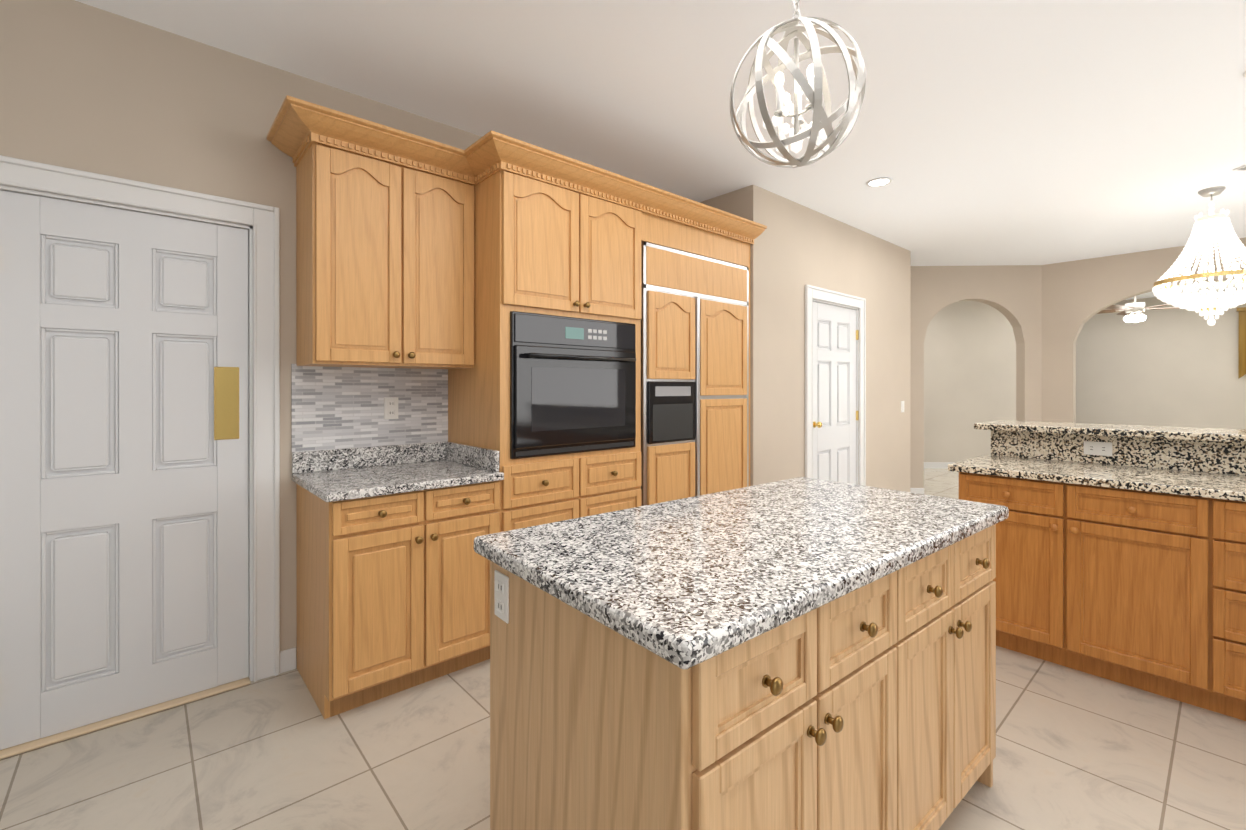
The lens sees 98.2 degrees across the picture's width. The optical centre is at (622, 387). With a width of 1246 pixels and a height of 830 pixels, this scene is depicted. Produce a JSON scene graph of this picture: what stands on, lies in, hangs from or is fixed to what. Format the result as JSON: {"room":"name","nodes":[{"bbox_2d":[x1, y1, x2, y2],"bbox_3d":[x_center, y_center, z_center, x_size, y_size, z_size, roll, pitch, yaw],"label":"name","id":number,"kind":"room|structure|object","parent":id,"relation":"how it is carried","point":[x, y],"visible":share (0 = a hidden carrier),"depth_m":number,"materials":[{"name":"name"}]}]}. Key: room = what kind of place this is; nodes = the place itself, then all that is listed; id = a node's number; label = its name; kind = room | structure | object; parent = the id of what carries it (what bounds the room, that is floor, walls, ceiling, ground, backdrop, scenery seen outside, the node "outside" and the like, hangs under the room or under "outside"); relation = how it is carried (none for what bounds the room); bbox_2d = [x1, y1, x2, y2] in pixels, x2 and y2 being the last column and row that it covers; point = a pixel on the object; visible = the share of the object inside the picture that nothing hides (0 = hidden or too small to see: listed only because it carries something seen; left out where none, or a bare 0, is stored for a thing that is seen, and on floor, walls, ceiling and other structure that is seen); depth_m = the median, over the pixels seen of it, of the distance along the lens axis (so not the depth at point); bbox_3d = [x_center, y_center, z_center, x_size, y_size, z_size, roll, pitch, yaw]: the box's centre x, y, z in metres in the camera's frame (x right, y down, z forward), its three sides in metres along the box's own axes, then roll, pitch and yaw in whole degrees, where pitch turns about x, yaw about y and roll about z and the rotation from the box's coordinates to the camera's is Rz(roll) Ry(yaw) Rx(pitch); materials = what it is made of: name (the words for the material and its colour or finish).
{"room":"kitchen","nodes":[
{"label":"kitchen","id":0,"kind":"room"},
{"bbox_2d":[0,0,480,667],"bbox_3d":[-1.941,-0.079,2.274,6.520,2.800,0.120,0,0,-42],"label":"wall","id":1,"kind":"structure","parent":0,"point":[90,88],"depth_m":2.24,"materials":[{"name":"paint"}]},
{"bbox_2d":[0,190,248,749],"bbox_3d":[-1.982,0.296,2.186,0.770,2.022,0.064,0,0,-42],"label":"pantry door","id":2,"kind":"structure","parent":1,"relation":"in","point":[124,461],"depth_m":2.16,"materials":[{"name":"white"}]},
{"bbox_2d":[291,443,442,474],"bbox_3d":[-1.264,0.351,2.776,0.760,0.100,0.023,0,0,-42],"label":"backsplash","id":3,"kind":"structure","parent":1,"relation":"attached to","point":[335,458],"depth_m":2.72,"materials":[{"name":"grey stone"}]},
{"bbox_2d":[291,111,474,370],"bbox_3d":[-1.149,-0.628,2.660,0.740,1.046,0.347,0,0,-42],"label":"upper cabinet","id":4,"kind":"object","parent":1,"relation":"attached to","point":[385,224],"depth_m":2.48,"materials":[{"name":"brown wood"}]},
{"bbox_2d":[443,443,498,470],"bbox_3d":[-0.790,0.351,2.797,0.024,0.100,0.574,0,0,-42],"label":"backsplash","id":5,"kind":"structure","parent":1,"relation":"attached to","point":[483,457],"depth_m":2.75,"materials":[{"name":"grey stone"}]},
{"bbox_2d":[651,195,750,238],"bbox_3d":[0.314,-1.017,3.780,1.074,0.271,0.613,0,0,-42],"label":"crown molding","id":6,"kind":"structure","parent":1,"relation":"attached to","point":[657,201],"depth_m":3.44,"materials":[{"name":"brown wood"}]},
{"bbox_2d":[0,468,1245,829],"bbox_3d":[2.971,1.369,3.881,18.000,0.100,12.000,0,0,-42],"label":"floor","id":7,"kind":"structure","parent":0,"point":[1078,750],"depth_m":1.90,"materials":[{"name":"tile"}]},
{"bbox_2d":[296,483,498,718],"bbox_3d":[-1.059,0.879,2.561,0.740,0.885,0.617,0,0,-42],"label":"base cabinet","id":8,"kind":"object","parent":7,"relation":"on","point":[393,591],"depth_m":2.29,"materials":[{"name":"brown wood"}]},
{"bbox_2d":[292,459,502,502],"bbox_3d":[-1.058,0.419,2.545,0.760,0.035,0.642,0,0,-42],"label":"countertop","id":9,"kind":"structure","parent":8,"relation":"on","point":[396,478],"depth_m":2.40,"materials":[{"name":"grey stone"}]},
{"bbox_2d":[443,143,650,531],"bbox_3d":[-0.417,0.085,3.120,0.964,2.472,0.632,0,0,-42],"label":"tall cabinet","id":10,"kind":"object","parent":7,"relation":"on","point":[499,333],"depth_m":2.81,"materials":[{"name":"brown wood"}]},
{"bbox_2d":[651,207,753,503],"bbox_3d":[0.319,0.132,3.776,1.050,2.376,0.627,0,0,-42],"label":"refrigerator","id":11,"kind":"object","parent":7,"relation":"on","point":[700,273],"depth_m":3.52,"materials":[{"name":"brown wood"}]},
{"bbox_2d":[490,517,1007,829],"bbox_3d":[0.454,0.877,1.589,1.492,0.890,0.803,0,0,-42],"label":"kitchen island","id":12,"kind":"object","parent":7,"relation":"on","point":[802,653],"depth_m":1.18,"materials":[{"name":"brown wood"}]},
{"bbox_2d":[474,477,1008,696],"bbox_3d":[0.441,0.412,1.603,1.558,0.044,0.841,0,0,-42],"label":"island countertop","id":13,"kind":"structure","parent":12,"relation":"on","point":[703,587],"depth_m":1.25,"materials":[{"name":"stone"}]},
{"bbox_2d":[959,472,1043,659],"bbox_3d":[2.143,0.878,2.840,0.620,0.885,0.496,0,0,-42],"label":"base cabinet","id":14,"kind":"object","parent":7,"relation":"on","point":[1019,580],"depth_m":2.64,"materials":[{"name":"brown wood"}]},
{"bbox_2d":[1044,480,1183,701],"bbox_3d":[2.402,0.878,2.547,0.620,0.885,0.511,0,0,-42],"label":"base cabinet","id":15,"kind":"object","parent":7,"relation":"on","point":[1121,554],"depth_m":2.37,"materials":[{"name":"brown wood"}]},
{"bbox_2d":[948,456,1245,503],"bbox_3d":[2.755,0.419,2.123,0.625,0.035,2.460,0,0,-42],"label":"countertop","id":16,"kind":"structure","parent":15,"relation":"on","point":[1166,481],"depth_m":2.50,"materials":[{"name":"stone"}]},
{"bbox_2d":[974,420,1245,443],"bbox_3d":[3.102,0.229,2.451,0.500,0.035,2.490,0,0,-42],"label":"countertop","id":17,"kind":"structure","parent":15,"relation":"on","point":[1222,436],"depth_m":2.81,"materials":[{"name":"stone"}]},
{"bbox_2d":[1184,496,1245,720],"bbox_3d":[2.753,0.879,2.152,0.620,0.885,0.657,0,0,-42],"label":"base cabinet","id":18,"kind":"object","parent":7,"relation":"on","point":[1214,530],"depth_m":2.15,"materials":[{"name":"brown wood"}]},
{"bbox_2d":[75,0,1245,299],"bbox_3d":[2.971,-1.541,3.877,18.000,0.120,12.000,0,0,-42],"label":"ceiling","id":19,"kind":"structure","parent":0,"point":[1013,132],"depth_m":2.71,"materials":[{"name":"white paint"}]},
{"bbox_2d":[730,0,865,167],"bbox_3d":[0.544,-1.092,1.694,0.414,0.770,0.408,0,0,-42],"label":"pendant light","id":20,"kind":"object","parent":19,"relation":"hanging from","point":[814,87],"visible":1,"depth_m":1.65,"materials":[{"name":"silver metal"}]},
{"bbox_2d":[866,177,891,186],"bbox_3d":[1.838,-1.477,3.874,0.174,0.010,0.174,0,0,-42],"label":"recessed light","id":21,"kind":"object","parent":19,"relation":"in","point":[879,182],"visible":0.98,"depth_m":3.87,"materials":[{"name":"white paint"}]},
{"bbox_2d":[1097,296,1179,322],"bbox_3d":[7.016,-1.194,7.459,1.331,0.578,1.272,0,0,-42],"label":"ceiling fan","id":22,"kind":"object","parent":19,"relation":"hanging from","point":[1131,311],"visible":0.79,"depth_m":7.36,"materials":[{"name":"white"}]},
{"bbox_2d":[1152,186,1245,325],"bbox_3d":[4.390,-0.971,4.027,0.631,1.018,0.630,0,0,-42],"label":"crystal chandelier","id":23,"kind":"object","parent":19,"relation":"hanging from","point":[1212,226],"visible":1,"depth_m":3.98,"materials":[{"name":"clear glass"}]},
{"bbox_2d":[1233,165,1245,170],"bbox_3d":[4.313,-1.473,3.570,0.380,0.012,0.160,0,0,2],"label":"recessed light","id":24,"kind":"object","parent":19,"relation":"in","point":[1241,168],"visible":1,"depth_m":3.62,"materials":[{"name":"white paint"}]},
{"bbox_2d":[699,191,734,214],"bbox_3d":[0.698,-0.081,4.302,0.120,2.800,0.590,0,0,-42],"label":"wall","id":25,"kind":"structure","parent":0,"point":[725,202],"depth_m":4.12,"materials":[{"name":"paint"}]},
{"bbox_2d":[735,185,906,491],"bbox_3d":[1.941,-0.082,4.890,2.760,2.800,0.120,0,0,-42],"label":"wall","id":26,"kind":"structure","parent":0,"point":[795,248],"depth_m":4.38,"materials":[{"name":"paint"}]},
{"bbox_2d":[813,301,858,483],"bbox_3d":[1.881,0.289,4.757,0.845,2.034,0.104,0,0,-42],"label":"hall door","id":27,"kind":"structure","parent":26,"relation":"in","point":[835,338],"depth_m":4.77,"materials":[{"name":"white"}]},
{"bbox_2d":[901,401,903,411],"bbox_3d":[2.957,0.197,5.704,0.080,0.120,0.009,0,0,-42],"label":"switch plate","id":28,"kind":"object","parent":26,"relation":"attached to","point":[902,406],"visible":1,"depth_m":5.69,"materials":[{"name":"white plastic"}]},
{"bbox_2d":[907,250,910,491],"bbox_3d":[2.038,-0.084,6.981,0.120,2.800,3.120,0,0,-42],"label":"wall","id":29,"kind":"structure","parent":0,"point":[908,252],"depth_m":5.82,"materials":[{"name":"paint"}]},
{"bbox_2d":[910,265,1041,487],"bbox_3d":[4.077,-0.086,8.400,5.104,2.800,4.253,0,0,-42],"label":"wall","id":30,"kind":"structure","parent":0,"point":[976,344],"depth_m":8.78,"materials":[{"name":"paint"}]},
{"bbox_2d":[805,447,954,493],"bbox_3d":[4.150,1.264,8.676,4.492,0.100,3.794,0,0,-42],"label":"baseboard","id":31,"kind":"structure","parent":30,"relation":"attached to","point":[808,450],"depth_m":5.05,"materials":[{"name":"white paint"}]},
{"bbox_2d":[1042,237,1245,422],"bbox_3d":[7.198,-0.081,4.220,0.150,2.800,6.500,0,0,-42],"label":"wall","id":32,"kind":"structure","parent":0,"point":[1077,295],"depth_m":6.29,"materials":[{"name":"paint"}]},
{"bbox_2d":[1076,290,1245,428],"bbox_3d":[9.531,-0.085,8.028,0.120,2.800,8.500,0,0,-42],"label":"wall","id":33,"kind":"structure","parent":0,"point":[1170,367],"depth_m":8.79,"materials":[{"name":"beige paint"}]},
{"bbox_2d":[1236,307,1245,378],"bbox_3d":[9.964,-0.670,7.328,0.096,1.070,2.160,0,0,-42],"label":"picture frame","id":34,"kind":"object","parent":33,"relation":"attached to","point":[1242,345],"visible":1,"depth_m":8.11,"materials":[{"name":"gold metal"}]}
]}

